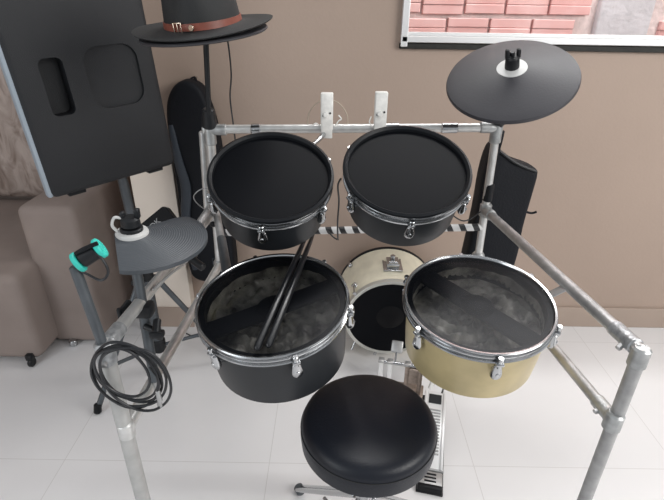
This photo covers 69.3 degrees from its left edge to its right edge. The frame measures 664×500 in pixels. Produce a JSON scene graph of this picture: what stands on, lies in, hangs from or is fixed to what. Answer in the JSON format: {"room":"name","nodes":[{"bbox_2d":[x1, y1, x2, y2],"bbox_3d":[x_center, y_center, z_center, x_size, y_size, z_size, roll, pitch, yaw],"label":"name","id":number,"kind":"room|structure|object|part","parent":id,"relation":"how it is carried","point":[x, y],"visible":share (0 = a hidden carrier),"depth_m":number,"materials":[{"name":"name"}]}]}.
{"room":"music practice room","nodes":[
{"label":"music practice room","id":0,"kind":"room"},
{"bbox_2d":[0,318,663,499],"bbox_3d":[0.186,0.909,1.466,5.800,0.040,4.600,1,27,0],"label":"floor","id":1,"kind":"structure","parent":0,"point":[538,440],"depth_m":1.83,"materials":[{"name":"tile"}]},
{"bbox_2d":[0,66,135,366],"bbox_3d":[-1.732,-0.319,2.308,1.326,1.340,1.076,1,27,0],"label":"sofa","id":2,"kind":"object","parent":1,"relation":"on","point":[40,303],"visible":0.39,"depth_m":2.16,"materials":[{"name":"brown fabric"}]},
{"bbox_3d":[-1.853,-0.488,2.748,1.080,1.100,0.140,1,27,0],"label":"backrest","id":3,"kind":"part","parent":2,"relation":"part of","materials":[{"name":"brown fabric"}]},
{"bbox_2d":[0,66,43,195],"bbox_3d":[-1.820,-0.677,2.504,1.059,0.879,0.115,1,27,0],"label":"cushion","id":4,"kind":"object","parent":2,"relation":"on","point":[19,176],"depth_m":2.55,"materials":[{"name":"beige fabric"}]},
{"bbox_3d":[-1.787,0.092,2.447,1.000,0.430,0.900,1,27,0],"label":"seat","id":5,"kind":"part","parent":2,"relation":"part of","materials":[{"name":"brown fabric"}]},
{"bbox_3d":[-1.196,-0.060,2.517,0.245,0.690,0.860,1,27,0],"label":"arm","id":6,"kind":"part","parent":2,"relation":"part of","materials":[{"name":"brown fabric"}]},
{"bbox_2d":[94,177,200,413],"bbox_3d":[-0.695,0.112,1.947,0.519,0.926,0.588,1,27,0],"label":"speaker stand","id":7,"kind":"object","parent":1,"relation":"on","point":[160,345],"visible":0.29,"depth_m":1.92,"materials":[{"name":"black metal"}]},
{"bbox_2d":[0,0,173,197],"bbox_3d":[-0.818,-0.555,1.527,0.427,0.672,0.270,-27,38,-37],"label":"speaker","id":8,"kind":"object","parent":7,"relation":"on","point":[85,93],"visible":1,"depth_m":1.45},
{"bbox_3d":[-0.884,-0.443,1.330,0.016,0.640,0.030,-27,38,-37],"label":"edge trim","id":9,"kind":"part","parent":8,"relation":"part of","materials":[{"name":"grey"}]},
{"bbox_3d":[-0.848,0.376,1.905,0.023,0.472,0.305,17,31,29],"label":"leg","id":10,"kind":"part","parent":7,"relation":"part of","materials":[{"name":"metal"}]},
{"bbox_3d":[-0.588,0.299,2.066,0.293,0.472,0.023,-4,27,-10],"label":"leg","id":11,"kind":"part","parent":7,"relation":"part of","materials":[{"name":"grey metal"}]},
{"bbox_2d":[69,45,652,499],"bbox_3d":[0.046,0.148,1.392,0.971,1.390,1.105,1,27,0],"label":"rack","id":12,"kind":"object","parent":1,"relation":"on","point":[142,307],"depth_m":0.98,"materials":[{"name":"metal"}]},
{"bbox_3d":[-0.409,0.094,0.808,0.031,0.153,0.018,1,27,0],"label":"accessory post","id":13,"kind":"part","parent":12,"relation":"part of","materials":[{"name":"grey metal"}]},
{"bbox_2d":[69,238,109,281],"bbox_3d":[-0.389,0.016,0.772,0.056,0.070,0.040,-8,28,-17],"label":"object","id":14,"kind":"object","parent":12,"relation":"on","point":[87,255],"visible":1,"depth_m":0.76,"materials":[{"name":"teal plastic"}]},
{"bbox_3d":[-0.384,0.023,0.768,0.053,0.060,0.012,-1,27,-4],"label":"cord","id":15,"kind":"part","parent":14,"relation":"part of","materials":[{"name":"black plastic"}]},
{"bbox_3d":[-0.406,0.586,1.056,0.033,0.890,0.029,1,27,0],"label":"post","id":16,"kind":"part","parent":12,"relation":"part of","materials":[{"name":"silver metal"}]},
{"bbox_3d":[-0.347,0.220,0.830,0.139,0.170,0.029,1,27,0],"label":"cable coil","id":17,"kind":"part","parent":12,"relation":"part of","materials":[{"name":"black rubber"}]},
{"bbox_3d":[-0.389,0.140,0.995,0.021,0.292,0.084,-8,28,-16],"label":"pad post","id":18,"kind":"part","parent":12,"relation":"part of","materials":[{"name":"grey metal"}]},
{"bbox_2d":[110,208,207,274],"bbox_3d":[-0.335,-0.030,0.944,0.164,0.103,0.223,20,33,33],"label":"pad","id":19,"kind":"object","parent":12,"relation":"on","point":[140,249],"visible":1,"depth_m":0.93,"materials":[{"name":"grey rubber"}]},
{"bbox_2d":[142,207,175,226],"bbox_3d":[-0.450,-0.045,1.266,0.136,0.133,0.078,-7,28,-15],"label":"module","id":20,"kind":"object","parent":12,"relation":"attached to","point":[164,213],"visible":0.3,"depth_m":1.25,"materials":[{"name":"black plastic"}]},
{"bbox_3d":[-0.383,0.027,1.160,0.025,0.050,0.691,2,27,2],"label":"rail","id":21,"kind":"part","parent":12,"relation":"part of","materials":[{"name":"silver metal"}]},
{"bbox_2d":[152,261,187,290],"bbox_3d":[-0.356,0.030,1.115,0.020,0.026,0.243,4,27,5],"label":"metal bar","id":22,"kind":"object","parent":12,"relation":"attached to","point":[183,264],"visible":0.59,"depth_m":1.05,"materials":[{"name":"silver metal"}]},
{"bbox_3d":[-0.382,0.196,1.245,0.025,0.032,0.690,2,27,3],"label":"rail","id":23,"kind":"part","parent":12,"relation":"part of","materials":[{"name":"silver metal"}]},
{"bbox_2d":[193,188,207,208],"bbox_3d":[-0.378,-0.149,1.419,0.058,0.078,0.030,1,27,0],"label":"cable","id":24,"kind":"object","parent":12,"relation":"attached to","point":[202,188],"visible":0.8,"depth_m":1.40,"materials":[{"name":"grey rubber"}]},
{"bbox_2d":[138,24,267,47],"bbox_3d":[-0.306,-0.520,1.149,0.304,0.050,0.301,14,30,25],"label":"pad","id":25,"kind":"object","parent":12,"relation":"on","point":[262,28],"visible":0.19,"depth_m":1.04,"materials":[{"name":"grey rubber"}]},
{"bbox_2d":[131,0,272,41],"bbox_3d":[-0.303,-0.579,1.112,0.328,0.163,0.313,3,27,5],"label":"hat","id":26,"kind":"object","parent":25,"relation":"on","point":[184,20],"visible":1,"depth_m":1.05,"materials":[{"name":"black fabric"}]},
{"bbox_3d":[-0.308,-0.584,1.101,0.178,0.126,0.194,-4,33,2],"label":"crown","id":27,"kind":"part","parent":26,"relation":"part of","materials":[{"name":"black fabric"}]},
{"bbox_3d":[-0.379,-0.233,1.434,0.031,0.243,0.021,-4,27,-10],"label":"post","id":28,"kind":"part","parent":12,"relation":"part of","materials":[{"name":"silver metal"}]},
{"bbox_3d":[-0.325,-0.428,1.257,0.014,0.251,0.124,-9,28,-19],"label":"cymbal arm","id":29,"kind":"part","parent":12,"relation":"part of","materials":[{"name":"black plastic"}]},
{"bbox_3d":[-0.355,-0.149,1.457,0.037,0.432,0.027,1,27,0],"label":"post","id":30,"kind":"part","parent":12,"relation":"part of","materials":[{"name":"silver metal"}]},
{"bbox_2d":[227,41,235,139],"bbox_3d":[-0.271,-0.403,1.307,0.012,0.313,0.099,-6,28,-13],"label":"cable","id":31,"kind":"object","parent":12,"relation":"hanging from","point":[228,41],"visible":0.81,"depth_m":1.32,"materials":[{"name":"black plastic"}]},
{"bbox_2d":[206,132,333,250],"bbox_3d":[-0.140,-0.136,1.125,0.286,0.232,0.298,-1,27,-4],"label":"tom drum","id":32,"kind":"object","parent":12,"relation":"on","point":[271,191],"visible":1,"depth_m":1.08,"materials":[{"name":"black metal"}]},
{"bbox_2d":[194,253,354,402],"bbox_3d":[-0.125,0.168,1.053,0.332,0.207,0.345,15,30,26],"label":"snare drum","id":33,"kind":"object","parent":12,"relation":"on","point":[307,351],"visible":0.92,"depth_m":1.01,"materials":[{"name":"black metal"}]},
{"bbox_2d":[254,241,305,350],"bbox_3d":[-0.099,0.067,1.052,0.014,0.078,0.404,6,27,10],"label":"drumstick","id":34,"kind":"object","parent":33,"relation":"on","point":[265,328],"visible":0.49,"depth_m":0.99,"materials":[{"name":"black wood"}]},
{"bbox_2d":[265,234,314,347],"bbox_3d":[-0.081,0.064,1.055,0.014,0.077,0.400,6,27,10],"label":"drumstick","id":35,"kind":"object","parent":33,"relation":"on","point":[272,335],"visible":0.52,"depth_m":1.00,"materials":[{"name":"black wood"}]},
{"bbox_3d":[-0.064,-0.278,1.283,0.018,0.055,0.217,14,30,25],"label":"mounting arm","id":36,"kind":"part","parent":12,"relation":"part of","materials":[{"name":"silver metal"}]},
{"bbox_3d":[-0.014,-0.371,1.327,0.034,0.121,0.035,1,27,0],"label":"mounting plate","id":37,"kind":"part","parent":12,"relation":"part of","materials":[{"name":"silver metal"}]},
{"bbox_2d":[307,100,347,123],"bbox_3d":[-0.011,-0.389,1.358,0.118,0.074,0.012,1,27,0],"label":"wire","id":38,"kind":"object","parent":12,"relation":"on","point":[320,100],"visible":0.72,"depth_m":1.36,"materials":[{"name":"beige metal"}]},
{"bbox_2d":[327,178,341,239],"bbox_3d":[0.003,-0.101,1.312,0.039,0.287,0.267,1,27,0],"label":"cable","id":39,"kind":"object","parent":12,"relation":"hanging from","point":[340,179],"visible":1,"depth_m":1.27,"materials":[{"name":"black plastic"}]},
{"bbox_3d":[0.134,-0.373,1.325,0.034,0.121,0.035,1,27,0],"label":"mounting plate","id":40,"kind":"part","parent":12,"relation":"part of","materials":[{"name":"silver metal"}]},
{"bbox_2d":[343,125,472,245],"bbox_3d":[0.171,-0.149,1.124,0.292,0.236,0.304,4,27,6],"label":"tom drum","id":41,"kind":"object","parent":12,"relation":"on","point":[405,185],"visible":1,"depth_m":1.08,"materials":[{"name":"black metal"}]},
{"bbox_2d":[454,211,480,221],"bbox_3d":[0.352,-0.122,1.390,0.225,0.129,0.035,-18,32,-32],"label":"cable","id":42,"kind":"object","parent":12,"relation":"attached to","point":[480,211],"visible":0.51,"depth_m":1.46,"materials":[{"name":"black plastic"}]},
{"bbox_2d":[402,253,562,397],"bbox_3d":[0.310,0.163,1.050,0.318,0.192,0.336,4,27,7],"label":"tom drum","id":43,"kind":"object","parent":12,"relation":"attached to","point":[477,326],"depth_m":1.01,"materials":[{"name":"gold metal"}]},
{"bbox_3d":[0.466,-0.162,1.444,0.032,0.410,0.023,1,27,0],"label":"post","id":44,"kind":"part","parent":12,"relation":"part of","materials":[{"name":"silver metal"}]},
{"bbox_2d":[461,130,537,264],"bbox_3d":[0.575,-0.091,1.595,0.218,0.646,0.182,1,27,0],"label":"bag","id":45,"kind":"object","parent":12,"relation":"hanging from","point":[514,181],"visible":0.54,"depth_m":1.57,"materials":[{"name":"black fabric"}]},
{"bbox_2d":[446,40,581,124],"bbox_3d":[0.447,-0.425,1.199,0.316,0.171,0.274,17,31,28],"label":"pad","id":46,"kind":"object","parent":12,"relation":"on","point":[514,81],"visible":1,"depth_m":1.15,"materials":[{"name":"grey rubber"}]},
{"bbox_3d":[0.488,0.164,1.202,0.023,0.069,0.728,-1,27,-3],"label":"rail","id":47,"kind":"part","parent":12,"relation":"part of","materials":[{"name":"metal"}]},
{"bbox_3d":[0.492,0.024,1.133,0.025,0.064,0.725,-1,27,-4],"label":"rail","id":48,"kind":"part","parent":12,"relation":"part of","materials":[{"name":"metal"}]},
{"bbox_3d":[0.508,0.601,1.018,0.028,0.924,0.024,-23,36,-39],"label":"post","id":49,"kind":"part","parent":12,"relation":"part of","materials":[{"name":"silver metal"}]},
{"bbox_2d":[294,374,437,499],"bbox_3d":[0.086,0.654,1.208,0.513,0.645,0.530,5,27,9],"label":"stool","id":50,"kind":"object","parent":1,"relation":"on","point":[367,437],"visible":1,"depth_m":1.02,"materials":[{"name":"black leather"}]},
{"bbox_3d":[-0.020,0.702,1.402,0.035,0.346,0.322,-15,31,-29],"label":"leg","id":51,"kind":"part","parent":50,"relation":"part of","materials":[{"name":"silver metal"}]},
{"bbox_3d":[0.219,0.725,1.364,0.322,0.346,0.035,-18,32,-32],"label":"leg","id":52,"kind":"part","parent":50,"relation":"part of","materials":[{"name":"silver metal"}]},
{"bbox_2d":[341,247,424,354],"bbox_3d":[0.252,0.230,2.196,0.457,0.483,0.271,1,27,0],"label":"drum","id":53,"kind":"object","parent":1,"relation":"on","point":[374,278],"visible":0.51,"depth_m":2.10,"materials":[{"name":"black plastic"}]},
{"bbox_2d":[378,340,445,496],"bbox_3d":[0.288,0.593,1.815,0.290,0.212,0.550,6,27,11],"label":"drum pedal","id":54,"kind":"object","parent":1,"relation":"on","point":[431,483],"visible":0.59,"depth_m":1.85,"materials":[{"name":"silver metal"}]},
{"bbox_3d":[0.286,0.589,2.041,0.200,0.012,0.075,6,27,11],"label":"clamp plate","id":55,"kind":"part","parent":54,"relation":"part of","materials":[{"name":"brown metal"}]},
{"bbox_3d":[0.374,0.714,1.803,0.090,0.008,0.460,6,27,11],"label":"plate","id":56,"kind":"part","parent":54,"relation":"part of","materials":[{"name":"silver metal"}]},
{"bbox_3d":[0.335,0.784,1.639,0.082,0.016,0.060,6,27,11],"label":"heel plate","id":57,"kind":"part","parent":54,"relation":"part of","materials":[{"name":"metal"}]},
{"bbox_3d":[0.376,0.661,1.781,0.080,0.086,0.303,6,27,11],"label":"footboard","id":58,"kind":"part","parent":54,"relation":"part of","materials":[{"name":"white metal"}]},
{"bbox_3d":[0.403,0.580,1.871,0.048,0.012,0.039,6,27,11],"label":"name panel","id":59,"kind":"part","parent":54,"relation":"part of","materials":[{"name":"black plastic"}]},
{"bbox_2d":[142,0,663,307],"bbox_3d":[1.123,-0.849,1.937,3.980,2.700,0.140,1,27,0],"label":"wall","id":60,"kind":"structure","parent":0,"point":[597,197],"depth_m":2.01,"materials":[{"name":"beige paint"}]},
{"bbox_2d":[130,163,194,323],"bbox_3d":[-0.785,-0.017,2.261,0.190,0.870,0.060,1,27,0],"label":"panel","id":61,"kind":"structure","parent":60,"relation":"attached to","point":[154,191],"depth_m":2.13,"materials":[{"name":"beige paint"}]},
{"bbox_2d":[157,307,194,326],"bbox_3d":[-0.790,0.335,2.400,0.195,0.116,0.008,1,27,0],"label":"baseboard","id":62,"kind":"structure","parent":60,"relation":"attached to","point":[169,316],"depth_m":2.39,"materials":[{"name":"beige tile"}]},
{"bbox_2d":[167,76,237,280],"bbox_3d":[-0.556,-0.269,2.089,0.224,0.914,0.136,1,27,0],"label":"bag","id":63,"kind":"object","parent":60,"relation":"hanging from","point":[186,102],"visible":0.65,"depth_m":1.97,"materials":[{"name":"black fabric"}]},
{"bbox_2d":[399,0,663,52],"bbox_3d":[1.178,-1.251,1.653,1.814,1.055,0.053,1,27,0],"label":"window","id":64,"kind":"structure","parent":60,"relation":"in","point":[431,40],"depth_m":1.86,"materials":[{"name":"white metal"}]},
{"bbox_2d":[557,306,663,327],"bbox_3d":[1.195,0.340,2.452,3.800,0.116,0.012,1,27,0],"label":"baseboard","id":65,"kind":"structure","parent":60,"relation":"attached to","point":[568,316],"depth_m":2.44,"materials":[{"name":"beige tile"}]},
{"bbox_2d":[408,0,663,35],"bbox_3d":[1.518,-1.105,2.566,4.200,2.600,0.201,1,27,0],"label":"wall","id":66,"kind":"structure","parent":0,"point":[596,17],"depth_m":2.44,"materials":[{"name":"brick"}]}
]}

